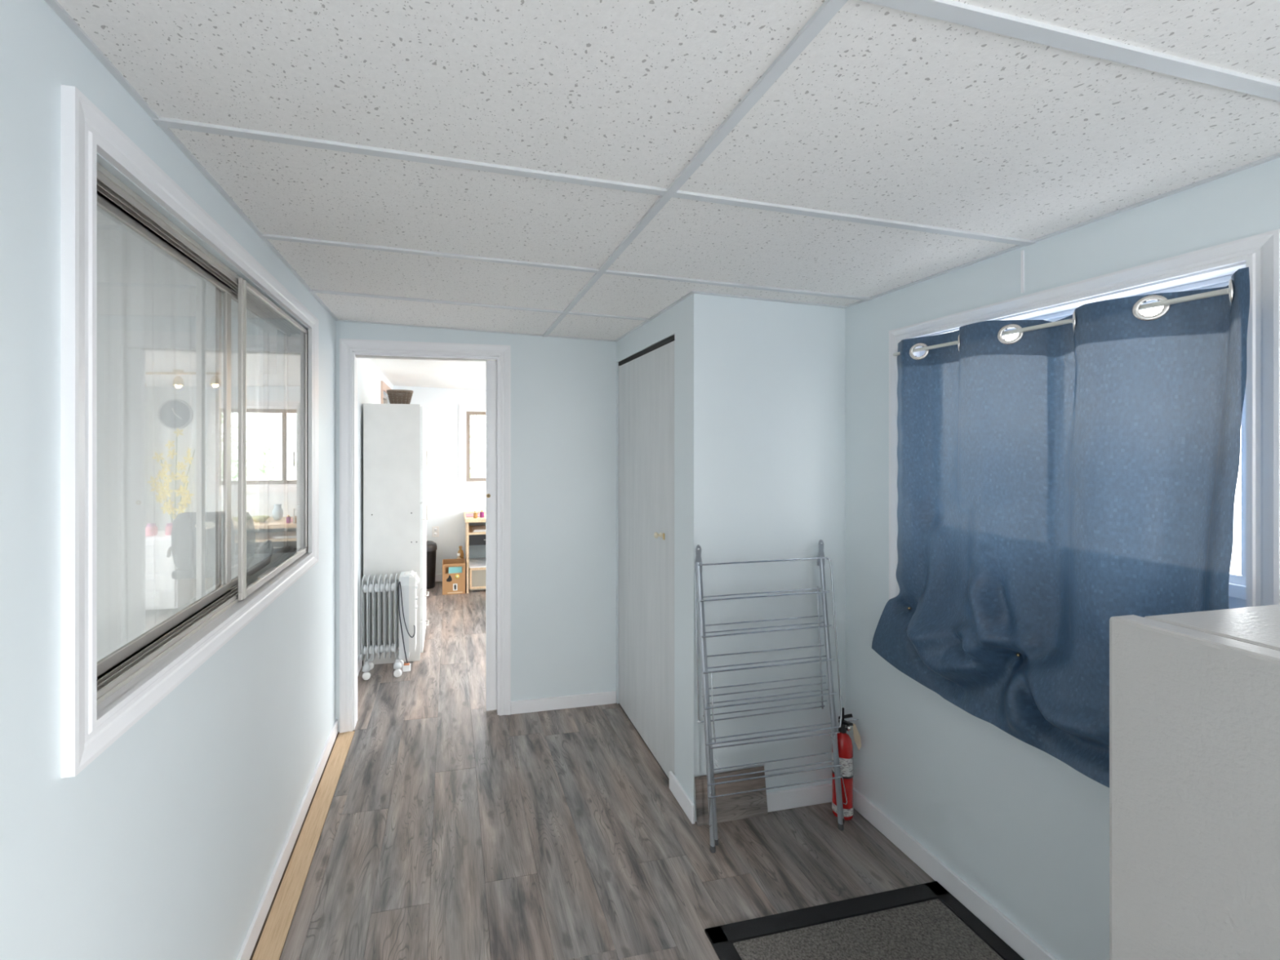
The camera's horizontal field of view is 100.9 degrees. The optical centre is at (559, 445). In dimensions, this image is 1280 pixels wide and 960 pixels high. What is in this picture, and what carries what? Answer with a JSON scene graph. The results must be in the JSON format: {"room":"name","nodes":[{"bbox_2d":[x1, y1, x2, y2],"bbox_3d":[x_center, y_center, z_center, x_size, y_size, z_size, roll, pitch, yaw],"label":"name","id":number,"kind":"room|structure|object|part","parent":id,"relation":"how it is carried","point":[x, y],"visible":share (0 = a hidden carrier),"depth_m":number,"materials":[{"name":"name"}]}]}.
{"room":"utility room","nodes":[
{"label":"utility room","id":0,"kind":"room"},
{"bbox_2d":[0,0,393,959],"bbox_3d":[-1.085,0.350,1.968,0.130,2.340,7.700,0,0,-12],"label":"wall","id":1,"kind":"structure","parent":0,"point":[168,844],"depth_m":0.95,"materials":[{"name":"paint"}]},
{"bbox_2d":[61,84,318,777],"bbox_3d":[-0.974,-0.022,1.562,0.119,1.076,1.551,0,0,-12],"label":"window","id":2,"kind":"structure","parent":1,"relation":"in","point":[102,700],"depth_m":1.06,"materials":[{"name":"metal"}]},
{"bbox_3d":[-0.771,-0.022,0.842,0.019,1.076,0.058,0,0,-12],"label":"casing","id":3,"kind":"part","parent":2,"relation":"part of","materials":[{"name":"white wood"}]},
{"bbox_3d":[-0.929,-0.019,1.231,0.010,0.933,0.738,0,0,-12],"label":"sash","id":4,"kind":"part","parent":2,"relation":"part of","materials":[{"name":"glass"}]},
{"bbox_3d":[-0.925,-0.531,1.572,0.019,0.058,1.551,0,0,-12],"label":"casing","id":5,"kind":"part","parent":2,"relation":"part of","materials":[{"name":"white wood"}]},
{"bbox_3d":[-0.925,0.487,1.572,0.019,0.058,1.551,0,0,-12],"label":"casing","id":6,"kind":"part","parent":2,"relation":"part of","materials":[{"name":"white wood"}]},
{"bbox_3d":[-0.990,-0.020,1.552,0.083,0.960,1.415,0,0,-12],"label":"frame","id":7,"kind":"part","parent":2,"relation":"part of","materials":[{"name":"metal"}]},
{"bbox_3d":[-0.930,-0.019,1.544,0.006,0.938,0.006,0,0,-12],"label":"pull rail","id":8,"kind":"part","parent":2,"relation":"part of","materials":[{"name":"metal"}]},
{"bbox_3d":[-1.094,-0.019,1.894,0.010,0.933,0.678,0,0,-12],"label":"storm sash","id":9,"kind":"part","parent":2,"relation":"part of","materials":[{"name":"glass"}]},
{"bbox_3d":[-1.012,-0.019,1.890,0.012,0.946,0.732,0,0,-12],"label":"sash","id":10,"kind":"part","parent":2,"relation":"part of","materials":[{"name":"metal"}]},
{"bbox_3d":[-1.012,-0.022,1.890,0.004,0.908,0.688,0,0,-12],"label":"pane","id":11,"kind":"part","parent":2,"relation":"part of","materials":[{"name":"clear glass"}]},
{"bbox_3d":[-1.075,-0.022,2.282,0.019,1.076,0.100,0,0,-12],"label":"casing","id":12,"kind":"part","parent":2,"relation":"part of","materials":[{"name":"white wood"}]},
{"bbox_2d":[235,719,337,959],"bbox_3d":[-0.701,1.485,0.495,0.012,0.070,4.658,0,0,-12],"label":"baseboard","id":13,"kind":"structure","parent":1,"relation":"attached to","point":[246,951],"depth_m":1.86,"materials":[{"name":"white wood"}]},
{"bbox_2d":[357,654,361,676],"bbox_3d":[-1.292,1.478,3.238,0.013,0.085,0.730,0,0,-12],"label":"baseboard","id":14,"kind":"structure","parent":1,"relation":"attached to","point":[359,660],"depth_m":3.50,"materials":[{"name":"white wood"}]},
{"bbox_2d":[380,380,391,404],"bbox_3d":[-1.732,0.005,5.118,0.104,1.170,0.910,0,0,-12],"label":"window","id":15,"kind":"structure","parent":1,"relation":"in","point":[384,387],"depth_m":4.75,"materials":[{"name":"brown wood"}]},
{"bbox_3d":[-1.602,0.005,4.716,0.016,1.170,0.070,0,0,-12],"label":"casing","id":16,"kind":"part","parent":15,"relation":"part of","materials":[{"name":"white wood"}]},
{"bbox_3d":[-1.758,0.005,5.112,0.050,1.030,0.770,0,0,-12],"label":"frame","id":17,"kind":"part","parent":15,"relation":"part of","materials":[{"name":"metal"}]},
{"bbox_3d":[-1.689,-0.545,5.127,0.016,0.070,0.910,0,0,-12],"label":"casing","id":18,"kind":"part","parent":15,"relation":"part of","materials":[{"name":"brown wood"}]},
{"bbox_2d":[262,320,276,374],"bbox_3d":[-2.373,-0.780,1.707,2.500,0.060,7.920,0,0,-12],"label":"ceiling","id":19,"kind":"structure","parent":0,"point":[269,332],"depth_m":4.06,"materials":[{"name":"white"}]},
{"bbox_2d":[97,206,263,661],"bbox_3d":[-1.152,0.066,1.392,0.057,1.369,2.200,0,0,-12],"label":"sheer curtain","id":20,"kind":"object","parent":19,"relation":"hanging from","point":[156,316],"visible":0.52,"depth_m":1.56,"materials":[{"name":"white fabric"}]},
{"bbox_2d":[263,373,485,573],"bbox_3d":[-1.892,0.350,5.794,4.930,2.340,0.120,0,0,-12],"label":"wall","id":21,"kind":"structure","parent":0,"point":[446,504],"depth_m":5.85,"materials":[{"name":"paint"}]},
{"bbox_2d":[431,526,439,537],"bbox_3d":[-1.387,0.960,5.835,0.075,0.120,0.008,0,0,-12],"label":"wall outlet","id":22,"kind":"object","parent":21,"relation":"attached to","point":[435,530],"visible":1,"depth_m":5.83,"materials":[{"name":"white plastic"}]},
{"bbox_2d":[435,573,442,582],"bbox_3d":[-0.709,1.478,5.976,2.260,0.085,0.013,0,0,-12],"label":"baseboard","id":23,"kind":"structure","parent":21,"relation":"attached to","point":[438,577],"depth_m":5.83,"materials":[{"name":"white wood"}]},
{"bbox_2d":[458,404,485,489],"bbox_3d":[-0.653,0.011,6.017,1.004,0.962,0.076,0,0,-12],"label":"window","id":24,"kind":"structure","parent":21,"relation":"in","point":[465,411],"depth_m":5.90,"materials":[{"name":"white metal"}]},
{"bbox_3d":[-1.097,0.011,5.893,0.085,0.962,0.016,0,0,-12],"label":"casing","id":25,"kind":"part","parent":24,"relation":"part of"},
{"bbox_3d":[-0.647,0.450,5.987,1.004,0.085,0.016,0,0,-12],"label":"casing","id":26,"kind":"part","parent":24,"relation":"part of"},
{"bbox_3d":[-0.647,-0.427,5.987,1.004,0.085,0.016,0,0,-12],"label":"casing","id":27,"kind":"part","parent":24,"relation":"part of","materials":[{"name":"white wood"}]},
{"bbox_3d":[-0.657,0.011,6.034,0.834,0.792,0.040,0,0,-12],"label":"frame","id":28,"kind":"part","parent":24,"relation":"part of","materials":[{"name":"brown metal"}]},
{"bbox_3d":[-0.882,0.011,5.980,0.336,0.756,0.014,0,0,-12],"label":"sash","id":29,"kind":"part","parent":24,"relation":"part of","materials":[{"name":"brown metal"}]},
{"bbox_2d":[336,320,616,731],"bbox_3d":[-0.093,0.350,3.059,2.260,2.340,0.100,0,0,-12],"label":"wall","id":30,"kind":"structure","parent":0,"point":[563,390],"depth_m":3.03,"materials":[{"name":"paint"}]},
{"bbox_2d":[339,338,511,733],"bbox_3d":[-0.736,0.477,2.926,0.908,2.086,0.133,0,0,-12],"label":"door frame","id":31,"kind":"structure","parent":30,"relation":"in","point":[497,358],"depth_m":2.91,"materials":[{"name":"wood"}]},
{"bbox_3d":[-1.137,0.477,2.780,0.064,2.086,0.014,0,0,-12],"label":"casing","id":32,"kind":"part","parent":31,"relation":"part of","materials":[{"name":"white wood"}]},
{"bbox_3d":[-0.724,-0.534,2.867,0.908,0.064,0.014,0,0,-12],"label":"casing","id":33,"kind":"part","parent":31,"relation":"part of","materials":[{"name":"white wood"}]},
{"bbox_3d":[-0.388,0.512,2.999,0.071,1.992,0.038,0,0,-12],"label":"sliding panel","id":34,"kind":"part","parent":31,"relation":"part of","materials":[{"name":"white wood"}]},
{"bbox_3d":[-0.311,0.477,2.954,0.064,2.086,0.014,0,0,-12],"label":"casing","id":35,"kind":"part","parent":31,"relation":"part of","materials":[{"name":"white wood"}]},
{"bbox_2d":[511,690,616,714],"bbox_3d":[0.026,1.485,3.026,0.623,0.070,0.013,0,0,-12],"label":"baseboard","id":36,"kind":"structure","parent":30,"relation":"attached to","point":[524,706],"depth_m":3.02,"materials":[{"name":"white wood"}]},
{"bbox_2d":[249,582,934,959],"bbox_3d":[-1.143,1.550,1.956,4.970,0.060,7.900,0,0,-12],"label":"floor","id":37,"kind":"structure","parent":0,"point":[454,828],"depth_m":1.99,"materials":[{"name":"grey plastic"}]},
{"bbox_2d":[252,730,355,959],"bbox_3d":[-0.651,1.524,0.503,0.078,0.005,4.654,0,0,-12],"label":"board","id":38,"kind":"object","parent":37,"relation":"on","point":[273,939],"visible":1,"depth_m":1.91,"materials":[{"name":"brown wood"}]},
{"bbox_2d":[361,570,419,679],"bbox_3d":[-1.132,1.185,3.494,0.372,0.667,0.225,0,0,-12],"label":"heater","id":39,"kind":"object","parent":37,"relation":"on","point":[405,588],"visible":1,"depth_m":3.44,"materials":[{"name":"white enamelled metal"},{"name":"white plastic"},{"name":"dark rubber cord"}]},
{"bbox_3d":[-1.003,1.162,3.425,0.108,0.547,0.015,0,0,-9],"label":"power cord","id":40,"kind":"part","parent":39,"relation":"part of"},
{"bbox_3d":[-0.991,1.115,3.526,0.040,0.490,0.170,0,0,-12],"label":"control panel","id":41,"kind":"part","parent":39,"relation":"part of","materials":[{"name":"white metal"}]},
{"bbox_2d":[363,403,429,665],"bbox_3d":[-1.212,0.614,3.955,0.430,1.812,0.601,0,0,-12],"label":"refrigerator","id":42,"kind":"object","parent":37,"relation":"on","point":[395,454],"visible":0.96,"depth_m":3.66,"materials":[{"name":"white metal"}]},
{"bbox_2d":[386,389,413,404],"bbox_3d":[-1.145,-0.343,3.744,0.184,0.104,0.126,0,0,-12],"label":"woven basket","id":43,"kind":"object","parent":42,"relation":"on","point":[395,396],"visible":0.89,"depth_m":3.70,"materials":[{"name":"wicker"}]},
{"bbox_3d":[-1.041,1.355,3.991,0.020,0.220,0.596,0,0,-12],"label":"drawer","id":44,"kind":"part","parent":42,"relation":"part of","materials":[{"name":"white wood"}]},
{"bbox_3d":[-1.041,1.133,3.991,0.020,0.215,0.596,0,0,-12],"label":"drawer","id":45,"kind":"part","parent":42,"relation":"part of","materials":[{"name":"white wood"}]},
{"bbox_3d":[-1.041,0.715,3.991,0.020,0.610,0.596,0,0,-12],"label":"door","id":46,"kind":"part","parent":42,"relation":"part of","materials":[{"name":"white metal"}]},
{"bbox_3d":[-1.041,0.062,3.991,0.020,0.685,0.596,0,0,-12],"label":"door","id":47,"kind":"part","parent":42,"relation":"part of","materials":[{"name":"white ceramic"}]},
{"bbox_3d":[-0.963,0.480,3.742,0.031,0.110,0.010,0,0,-12],"label":"handle","id":48,"kind":"part","parent":42,"relation":"part of","materials":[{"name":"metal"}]},
{"bbox_3d":[-0.963,0.090,3.742,0.031,0.110,0.010,0,0,-12],"label":"handle","id":49,"kind":"part","parent":42,"relation":"part of","materials":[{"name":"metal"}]},
{"bbox_2d":[426,540,436,589],"bbox_3d":[-1.437,1.275,5.624,0.224,0.490,0.224,0,0,-12],"label":"trash bin","id":50,"kind":"object","parent":37,"relation":"on","point":[431,546],"visible":0.55,"depth_m":5.55,"materials":[{"name":"black plastic"}]},
{"bbox_3d":[-1.437,1.075,5.624,0.224,0.090,0.224,0,0,-12],"label":"lid","id":51,"kind":"part","parent":50,"relation":"part of","materials":[{"name":"black plastic"}]},
{"bbox_2d":[442,558,465,595],"bbox_3d":[-1.109,1.365,5.465,0.230,0.309,0.247,0,0,-12],"label":"cardboard box","id":52,"kind":"object","parent":37,"relation":"on","point":[452,583],"visible":1,"depth_m":5.35,"materials":[{"name":"brown cardboard"}]},
{"bbox_2d":[448,566,462,573],"bbox_3d":[-1.076,1.378,5.376,0.135,0.260,0.015,0,0,-12],"label":"notebook","id":53,"kind":"object","parent":52,"relation":"in","point":[455,569],"visible":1,"depth_m":5.37,"materials":[{"name":"paper"}]},
{"bbox_2d":[457,546,463,558],"bbox_3d":[-1.090,1.310,5.739,0.072,0.420,0.071,0,0,-12],"label":"spray bottle","id":54,"kind":"object","parent":52,"relation":"on","point":[460,551],"visible":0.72,"depth_m":5.72,"materials":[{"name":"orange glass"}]},
{"bbox_2d":[463,511,485,593],"bbox_3d":[-0.599,1.134,5.686,0.865,0.772,0.575,0,0,-12],"label":"shelving unit","id":55,"kind":"object","parent":37,"relation":"on","point":[475,542],"visible":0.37,"depth_m":5.43,"materials":[{"name":"brown wood"}]},
{"bbox_3d":[-1.000,1.153,5.625,0.022,0.735,0.500,0,0,-12],"label":"panel","id":56,"kind":"part","parent":55,"relation":"part of","materials":[{"name":"brown wood"}]},
{"bbox_2d":[465,513,484,517],"bbox_3d":[-0.912,0.745,5.607,0.190,0.006,0.250,0,0,-12],"label":"folder","id":57,"kind":"object","parent":55,"relation":"on","point":[466,514],"visible":0.64,"depth_m":5.59,"materials":[{"name":"plastic"}]},
{"bbox_2d":[473,511,477,518],"bbox_3d":[-0.873,0.713,5.406,0.042,0.070,0.042,0,0,-12],"label":"glass candle","id":58,"kind":"object","parent":55,"relation":"on","point":[475,513],"visible":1,"depth_m":5.39,"materials":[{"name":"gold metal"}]},
{"bbox_2d":[468,525,485,534],"bbox_3d":[-0.605,0.909,5.708,0.786,0.022,0.480,0,0,-12],"label":"shelf","id":59,"kind":"object","parent":55,"relation":"attached to","point":[470,532],"depth_m":5.42,"materials":[{"name":"brown wood"}]},
{"bbox_3d":[-0.779,0.976,5.661,0.426,0.108,0.460,0,0,-12],"label":"drawer","id":60,"kind":"part","parent":55,"relation":"part of","materials":[{"name":"black plastic"}]},
{"bbox_3d":[-0.651,1.105,5.928,0.786,0.630,0.010,0,0,-12],"label":"panel","id":61,"kind":"part","parent":55,"relation":"part of","materials":[{"name":"beige wood"}]},
{"bbox_2d":[480,510,484,517],"bbox_3d":[-0.813,0.710,5.450,0.042,0.074,0.042,0,0,-12],"label":"spool","id":62,"kind":"object","parent":55,"relation":"on","point":[482,513],"visible":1,"depth_m":5.43,"materials":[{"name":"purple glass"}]},
{"bbox_3d":[-0.827,0.895,5.600,0.225,0.005,0.300,0,0,-12],"label":"paper sheet","id":63,"kind":"object","parent":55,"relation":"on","visible":0},
{"bbox_3d":[-0.818,0.889,5.606,0.225,0.005,0.292,0,0,-12],"label":"paper sheet","id":64,"kind":"object","parent":63,"relation":"on","visible":0},
{"bbox_2d":[473,525,485,530],"bbox_3d":[-0.809,0.883,5.612,0.225,0.005,0.284,0,0,-12],"label":"paper sheet","id":65,"kind":"object","parent":64,"relation":"on","point":[476,527],"visible":0.64,"depth_m":5.61,"materials":[{"name":"white paper"}]},
{"bbox_2d":[468,557,485,591],"bbox_3d":[-0.784,1.383,5.663,0.403,0.250,0.414,0,0,-12],"label":"storage box","id":66,"kind":"object","parent":37,"relation":"on","point":[477,566],"visible":0.3,"depth_m":5.46,"materials":[{"name":"brown wood"}]},
{"bbox_3d":[-0.784,1.264,5.663,0.403,0.012,0.414,0,0,-12],"label":"lid","id":67,"kind":"part","parent":66,"relation":"part of","materials":[{"name":"white plastic"}]},
{"bbox_3d":[-0.744,1.380,5.474,0.395,0.220,0.020,0,0,-12],"label":"frame","id":68,"kind":"part","parent":66,"relation":"part of","materials":[{"name":"brown wood"}]},
{"bbox_2d":[694,765,768,826],"bbox_3d":[0.698,1.422,2.127,0.321,0.196,0.012,0,0,-12],"label":"plank","id":69,"kind":"object","parent":37,"relation":"on","point":[751,804],"visible":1,"depth_m":2.13,"materials":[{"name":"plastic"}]},
{"bbox_2d":[693,539,847,853],"bbox_3d":[0.842,0.956,2.078,0.618,1.128,0.140,0,0,-12],"label":"drying rack","id":70,"kind":"object","parent":37,"relation":"on","point":[820,557],"visible":1,"depth_m":2.07,"materials":[{"name":"grey metal"}]},
{"bbox_3d":[0.559,0.987,2.011,0.017,1.056,0.124,0,0,-15],"label":"post","id":71,"kind":"part","parent":70,"relation":"part of","materials":[{"name":"grey metal"}]},
{"bbox_3d":[0.575,0.987,2.038,0.015,1.056,0.110,0,0,-27],"label":"post","id":72,"kind":"part","parent":70,"relation":"part of","materials":[{"name":"grey metal"}]},
{"bbox_3d":[1.100,0.987,2.125,0.017,1.056,0.124,0,0,-15],"label":"post","id":73,"kind":"part","parent":70,"relation":"part of","materials":[{"name":"grey metal"}]},
{"bbox_3d":[1.116,0.987,2.152,0.015,1.056,0.110,0,0,-27],"label":"post","id":74,"kind":"part","parent":70,"relation":"part of","materials":[{"name":"grey metal"}]},
{"bbox_2d":[831,707,861,820],"bbox_3d":[1.170,1.298,2.147,0.078,0.445,0.099,0,0,-44],"label":"fire extinguisher","id":75,"kind":"object","parent":37,"relation":"on","point":[844,741],"visible":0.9,"depth_m":2.12,"materials":[{"name":"red metal"}]},
{"bbox_3d":[1.167,1.109,2.138,0.016,0.050,0.062,0,0,-12],"label":"lever","id":76,"kind":"part","parent":75,"relation":"part of","materials":[{"name":"black plastic"}]},
{"bbox_3d":[1.167,1.133,2.136,0.018,0.026,0.062,0,0,-12],"label":"carry handle","id":77,"kind":"part","parent":75,"relation":"part of","materials":[{"name":"black plastic"}]},
{"bbox_2d":[704,880,1024,959],"bbox_3d":[0.942,1.514,1.429,0.874,0.010,0.608,0,0,-12],"label":"door mat","id":78,"kind":"object","parent":37,"relation":"on","point":[921,922],"visible":1,"depth_m":1.62,"materials":[{"name":"black rubber"}]},
{"bbox_2d":[1109,604,1279,959],"bbox_3d":[1.195,0.892,0.579,0.673,1.256,0.600,0,0,-12],"label":"refrigerator","id":79,"kind":"object","parent":37,"relation":"on","point":[1194,697],"visible":1,"depth_m":0.72,"materials":[{"name":"white metal"}]},
{"bbox_2d":[616,293,706,822],"bbox_3d":[0.464,0.350,2.610,0.055,2.340,1.007,0,0,-12],"label":"wall","id":80,"kind":"structure","parent":0,"point":[686,320],"depth_m":2.17,"materials":[{"name":"paint"}]},
{"bbox_2d":[617,334,674,780],"bbox_3d":[0.423,0.514,2.688,0.062,2.011,0.802,0,0,-12],"label":"door","id":81,"kind":"structure","parent":80,"relation":"in","point":[646,378],"depth_m":2.62,"materials":[{"name":"white wood"}]},
{"bbox_3d":[0.459,0.420,2.453,0.034,0.029,0.029,0,0,-12],"label":"knob","id":82,"kind":"part","parent":81,"relation":"part of","materials":[{"name":"metal"}]},
{"bbox_2d":[669,771,694,823],"bbox_3d":[0.513,1.482,2.212,0.013,0.075,0.227,0,0,-12],"label":"baseboard","id":83,"kind":"structure","parent":80,"relation":"attached to","point":[677,789],"depth_m":2.19,"materials":[{"name":"white wood"}]},
{"bbox_2d":[44,0,1279,390],"bbox_3d":[0.087,-0.674,2.226,2.530,0.176,7.920,0,0,-12],"label":"ceiling","id":84,"kind":"structure","parent":0,"point":[571,169],"depth_m":1.06,"materials":[{"name":"tile"}]},
{"bbox_2d":[706,294,844,792],"bbox_3d":[0.906,0.350,2.222,0.650,2.340,0.065,0,0,-12],"label":"wall","id":85,"kind":"structure","parent":0,"point":[775,371],"depth_m":2.19,"materials":[{"name":"paint"}]},
{"bbox_2d":[766,782,831,812],"bbox_3d":[0.885,1.482,2.179,0.682,0.075,0.012,0,0,-12],"label":"baseboard","id":86,"kind":"structure","parent":85,"relation":"attached to","point":[820,793],"depth_m":2.20,"materials":[{"name":"white wood"}]},
{"bbox_2d":[844,157,1279,959],"bbox_3d":[1.567,0.350,1.000,0.140,2.340,4.710,0,0,-12],"label":"wall","id":87,"kind":"structure","parent":0,"point":[1027,830],"depth_m":1.68,"materials":[{"name":"paint"}]},
{"bbox_2d":[853,786,1057,959],"bbox_3d":[1.601,1.481,0.468,0.013,0.078,3.655,0,0,-12],"label":"baseboard","id":88,"kind":"structure","parent":87,"relation":"attached to","point":[1020,941],"depth_m":1.76,"materials":[{"name":"white wood"}]},
{"bbox_2d":[1021,250,1024,293],"bbox_3d":[1.377,-0.517,1.557,0.003,0.125,0.007,0,0,-12],"label":"trim","id":89,"kind":"structure","parent":87,"relation":"attached to","point":[1022,251],"depth_m":1.56,"materials":[{"name":"white wood"}]},
{"bbox_2d":[888,229,1279,608],"bbox_3d":[1.441,0.088,1.554,0.157,1.058,0.967,0,0,-12],"label":"window","id":90,"kind":"structure","parent":87,"relation":"in","point":[1258,584],"depth_m":1.16,"materials":[{"name":"white plastic"}]},
{"bbox_3d":[1.278,0.088,1.990,0.018,1.058,0.047,0,0,-12],"label":"casing","id":91,"kind":"part","parent":90,"relation":"part of","materials":[{"name":"white wood"}]},
{"bbox_2d":[893,288,1228,355],"bbox_3d":[1.346,-0.327,1.527,0.046,0.054,0.871,0,0,-12],"label":"curtain rod","id":92,"kind":"object","parent":90,"relation":"attached to","point":[1222,291],"visible":0.54,"depth_m":1.38,"materials":[{"name":"metal"}]},
{"bbox_2d":[871,266,1249,787],"bbox_3d":[1.273,0.227,1.531,0.180,1.217,0.970,0,0,-12],"label":"curtain","id":93,"kind":"object","parent":92,"relation":"hanging from","point":[1057,482],"visible":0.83,"depth_m":1.42,"materials":[{"name":"fabric"}]},
{"bbox_3d":[1.373,-0.417,1.540,0.018,0.047,0.967,0,0,-12],"label":"casing","id":94,"kind":"part","parent":90,"relation":"part of","materials":[{"name":"white wood"}]},
{"bbox_3d":[1.515,-0.031,1.371,0.020,0.692,0.413,0,0,-12],"label":"sash","id":95,"kind":"part","parent":90,"relation":"part of","materials":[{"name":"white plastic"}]},
{"bbox_3d":[1.487,0.458,1.564,0.045,0.225,0.873,0,0,-12],"label":"apron panel","id":96,"kind":"part","parent":90,"relation":"part of","materials":[{"name":"white wood"}]},
{"bbox_3d":[1.468,0.088,1.090,0.018,1.058,0.047,0,0,-12],"label":"casing","id":97,"kind":"part","parent":90,"relation":"part of","materials":[{"name":"white wood"}]},
{"label":"outside","id":98,"kind":"structure","parent":0,"visible":0},
{"bbox_2d":[1230,507,1240,574],"bbox_3d":[-0.516,2.070,2.446,50.000,0.100,55.000,0,0,-12],"label":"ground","id":99,"kind":"structure","parent":98,"point":[1235,567],"depth_m":10.64,"materials":[{"name":"white"}]},
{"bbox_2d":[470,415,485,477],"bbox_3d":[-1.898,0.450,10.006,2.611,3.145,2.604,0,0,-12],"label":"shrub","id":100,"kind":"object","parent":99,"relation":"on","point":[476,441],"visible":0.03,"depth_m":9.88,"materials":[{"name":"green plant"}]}
]}

